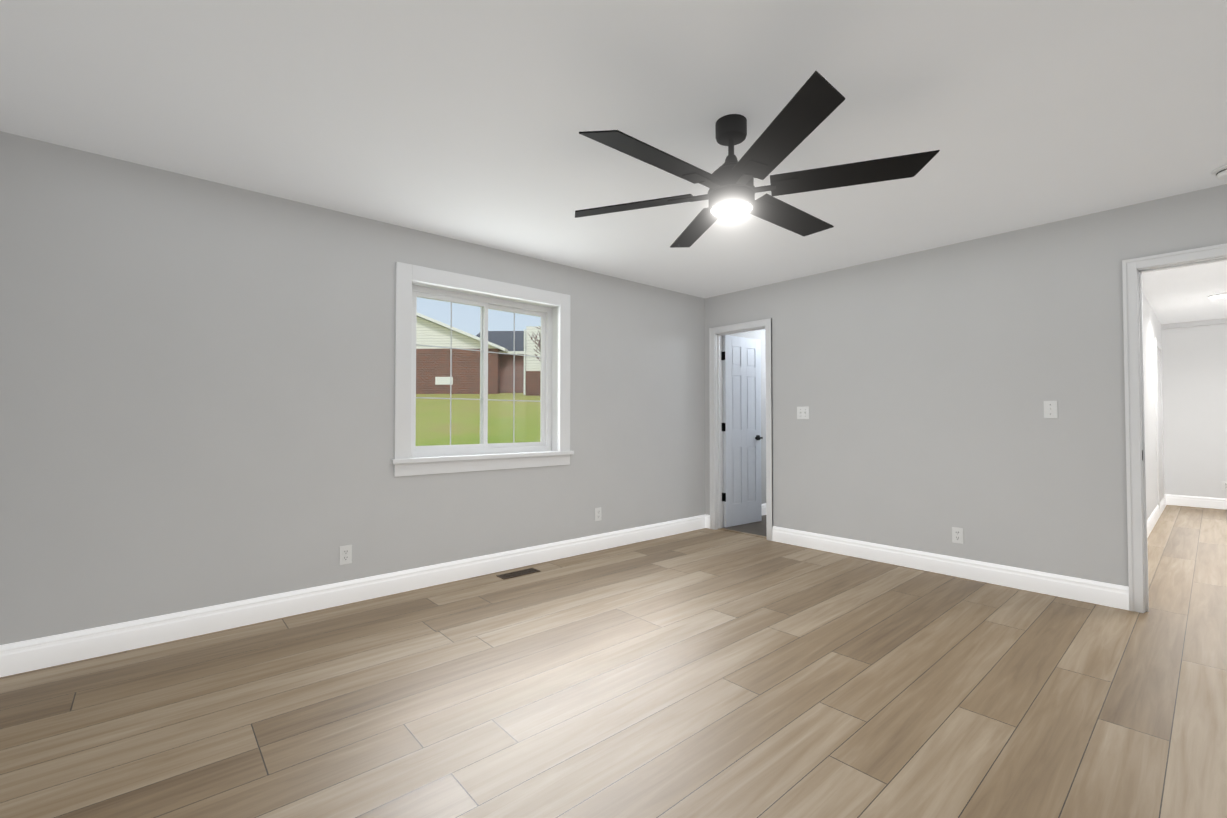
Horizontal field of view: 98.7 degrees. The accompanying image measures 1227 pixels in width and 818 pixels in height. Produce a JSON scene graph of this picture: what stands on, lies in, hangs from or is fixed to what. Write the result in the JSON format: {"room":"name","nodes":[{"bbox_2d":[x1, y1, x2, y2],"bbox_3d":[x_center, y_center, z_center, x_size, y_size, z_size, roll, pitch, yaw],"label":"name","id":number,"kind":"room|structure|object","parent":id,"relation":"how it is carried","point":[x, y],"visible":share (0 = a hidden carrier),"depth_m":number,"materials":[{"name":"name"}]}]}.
{"room":"empty bedroom","nodes":[
{"label":"empty bedroom","id":0,"kind":"room"},
{"bbox_2d":[0,131,765,644],"bbox_3d":[-0.246,0.017,4.652,7.320,2.440,0.160,1,-2,-41],"label":"wall","id":1,"kind":"structure","parent":0,"point":[196,391],"depth_m":2.95,"materials":[{"name":"paint"}]},
{"bbox_2d":[339,545,351,564],"bbox_3d":[-1.665,0.907,3.279,0.070,0.114,0.008,1,-2,-41],"label":"electrical outlet","id":2,"kind":"object","parent":1,"relation":"attached to","point":[345,554],"visible":1,"depth_m":3.28,"materials":[{"name":"white plastic"}]},
{"bbox_2d":[0,514,709,676],"bbox_3d":[-0.930,1.153,3.904,5.096,0.138,0.030,1,-2,-41],"label":"baseboard","id":3,"kind":"structure","parent":1,"relation":"attached to","point":[36,654],"depth_m":3.05,"materials":[{"name":"white wood"}]},
{"bbox_2d":[391,262,573,476],"bbox_3d":[-0.950,-0.256,4.010,1.472,1.425,0.203,1,-2,-41],"label":"sliding window","id":4,"kind":"structure","parent":1,"relation":"in","point":[484,304],"depth_m":3.99,"materials":[{"name":"plastic"}]},
{"bbox_2d":[595,507,600,520],"bbox_3d":[-0.133,0.922,4.622,0.070,0.114,0.008,1,-2,-41],"label":"electrical outlet","id":5,"kind":"object","parent":1,"relation":"attached to","point":[597,514],"visible":1,"depth_m":4.62,"materials":[{"name":"white plastic"}]},
{"bbox_2d":[762,503,765,515],"bbox_3d":[1.780,1.202,6.288,1.844,0.138,0.014,1,-2,-41],"label":"baseboard","id":6,"kind":"structure","parent":1,"relation":"attached to","point":[763,505],"depth_m":6.30,"materials":[{"name":"white wood"}]},
{"bbox_2d":[0,505,1226,817],"bbox_3d":[2.714,1.286,4.207,11.220,0.124,4.692,1,-2,-41],"label":"floor","id":7,"kind":"structure","parent":0,"point":[708,673],"depth_m":2.14,"materials":[{"name":"brown wood"}]},
{"bbox_2d":[496,568,539,578],"bbox_3d":[-0.704,1.220,3.913,0.310,0.005,0.110,1,-2,-41],"label":"floor vent","id":8,"kind":"object","parent":7,"relation":"in","point":[518,573],"visible":1,"depth_m":3.90,"materials":[{"name":"brown metal"}]},
{"bbox_2d":[0,0,1226,323],"bbox_3d":[2.714,-1.269,4.259,11.220,0.124,4.692,1,-2,-41],"label":"ceiling","id":9,"kind":"structure","parent":0,"point":[466,120],"depth_m":2.20,"materials":[{"name":"paint"}]},
{"bbox_2d":[575,71,939,247],"bbox_3d":[0.514,-1.054,2.301,1.547,0.394,1.422,1,-2,-41],"label":"fan","id":10,"kind":"object","parent":9,"relation":"hanging from","point":[814,103],"visible":1,"depth_m":2.14,"materials":[{"name":"black metal"}]},
{"bbox_2d":[1208,293,1226,297],"bbox_3d":[6.301,-1.172,5.459,0.194,0.028,0.194,1,-2,-41],"label":"recessed light","id":11,"kind":"object","parent":9,"relation":"in","point":[1222,295],"visible":0.96,"depth_m":5.44,"materials":[{"name":"white"}]},
{"bbox_2d":[1211,164,1226,179],"bbox_3d":[3.199,-1.221,2.702,0.180,0.044,0.180,1,-2,-41],"label":"smoke detector","id":12,"kind":"object","parent":9,"relation":"attached to","point":[1220,172],"visible":1,"depth_m":2.72,"materials":[{"name":"white plastic"}]},
{"bbox_2d":[705,184,1226,586],"bbox_3d":[2.515,0.003,3.953,0.120,2.440,4.532,1,-2,-41],"label":"wall","id":13,"kind":"structure","parent":0,"point":[924,385],"depth_m":3.79,"materials":[{"name":"paint"}]},
{"bbox_2d":[709,318,772,540],"bbox_3d":[1.313,0.197,5.322,0.161,2.107,0.735,1,-2,-41],"label":"door frame","id":14,"kind":"structure","parent":13,"relation":"attached to","point":[716,334],"depth_m":5.51,"materials":[{"name":"white wood"}]},
{"bbox_2d":[722,335,762,526],"bbox_3d":[1.416,0.233,5.739,0.606,2.030,0.159,1,-2,-41],"label":"closet door","id":15,"kind":"structure","parent":13,"relation":"in","point":[742,438],"depth_m":5.72,"materials":[{"name":"paint"}]},
{"bbox_2d":[797,406,808,418],"bbox_3d":[1.710,0.035,4.767,0.018,0.114,0.116,1,-2,-41],"label":"light switch","id":16,"kind":"object","parent":13,"relation":"attached to","point":[802,412],"visible":1,"depth_m":4.76,"materials":[{"name":"white plastic"}]},
{"bbox_2d":[772,526,1128,609],"bbox_3d":[2.300,1.157,4.073,0.014,0.138,2.414,1,-2,-41],"label":"baseboard","id":17,"kind":"structure","parent":13,"relation":"attached to","point":[1101,593],"depth_m":3.77,"materials":[{"name":"white wood"}]},
{"bbox_2d":[952,527,962,543],"bbox_3d":[2.509,0.921,3.844,0.008,0.114,0.070,1,-2,-41],"label":"electrical outlet","id":18,"kind":"object","parent":13,"relation":"attached to","point":[957,534],"visible":1,"depth_m":3.84,"materials":[{"name":"white plastic"}]},
{"bbox_2d":[1044,401,1057,417],"bbox_3d":[2.861,0.003,3.453,0.018,0.114,0.070,1,-2,-41],"label":"light switch","id":19,"kind":"object","parent":13,"relation":"attached to","point":[1050,409],"visible":1,"depth_m":3.45,"materials":[{"name":"white plastic"}]},
{"bbox_2d":[1122,243,1226,612],"bbox_3d":[3.457,0.147,2.875,0.161,2.107,0.945,1,-2,-41],"label":"door frame","id":20,"kind":"structure","parent":13,"relation":"attached to","point":[1134,269],"depth_m":3.15,"materials":[{"name":"white wood"}]},
{"bbox_2d":[1142,292,1165,519],"bbox_3d":[5.294,0.031,5.336,5.884,2.440,0.120,1,-2,-41],"label":"wall","id":21,"kind":"structure","parent":0,"point":[1151,324],"depth_m":5.83,"materials":[{"name":"paint"}]},
{"bbox_2d":[1147,494,1167,537],"bbox_3d":[5.293,1.180,5.223,5.764,0.138,0.014,1,-2,-41],"label":"baseboard","id":22,"kind":"structure","parent":21,"relation":"attached to","point":[1155,515],"depth_m":5.81,"materials":[{"name":"white wood"}]},
{"bbox_2d":[1162,324,1226,498],"bbox_3d":[7.847,0.061,6.795,0.120,2.440,1.050,1,-2,-41],"label":"wall","id":23,"kind":"structure","parent":0,"point":[1194,376],"depth_m":6.92,"materials":[{"name":"paint"}]},
{"bbox_2d":[1168,494,1226,509],"bbox_3d":[7.799,1.211,6.724,0.014,0.138,0.990,1,-2,-41],"label":"baseboard","id":24,"kind":"structure","parent":23,"relation":"attached to","point":[1180,500],"depth_m":6.90,"materials":[{"name":"white wood"}]},
{"bbox_2d":[1222,481,1226,489],"bbox_3d":[7.809,0.980,6.723,0.008,0.114,0.070,1,-2,-41],"label":"electrical outlet","id":25,"kind":"object","parent":23,"relation":"attached to","point":[1224,485],"visible":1,"depth_m":6.73,"materials":[{"name":"white plastic"}]},
{"label":"outside","id":26,"kind":"structure","parent":0,"visible":0},
{"bbox_2d":[415,393,539,445],"bbox_3d":[-40.243,3.872,18.145,146.409,13.101,72.903,1,-2,-41],"label":"lawn","id":27,"kind":"structure","parent":26,"point":[423,440],"depth_m":16.98,"materials":[{"name":"green plant"}]},
{"bbox_2d":[416,312,540,395],"bbox_3d":[-10.298,-2.781,31.239,14.600,5.391,10.350,0,-1,1],"label":"house","id":28,"kind":"structure","parent":27,"relation":"on","point":[437,385],"depth_m":27.07,"materials":[{"name":"brown brick"}]},
{"bbox_2d":[528,326,540,361],"bbox_3d":[-2.413,-2.381,24.288,2.999,4.310,2.815,1,-2,-41],"label":"tree","id":29,"kind":"object","parent":27,"relation":"on","point":[535,337],"depth_m":23.58,"materials":[{"name":"brown plant"}]}
]}

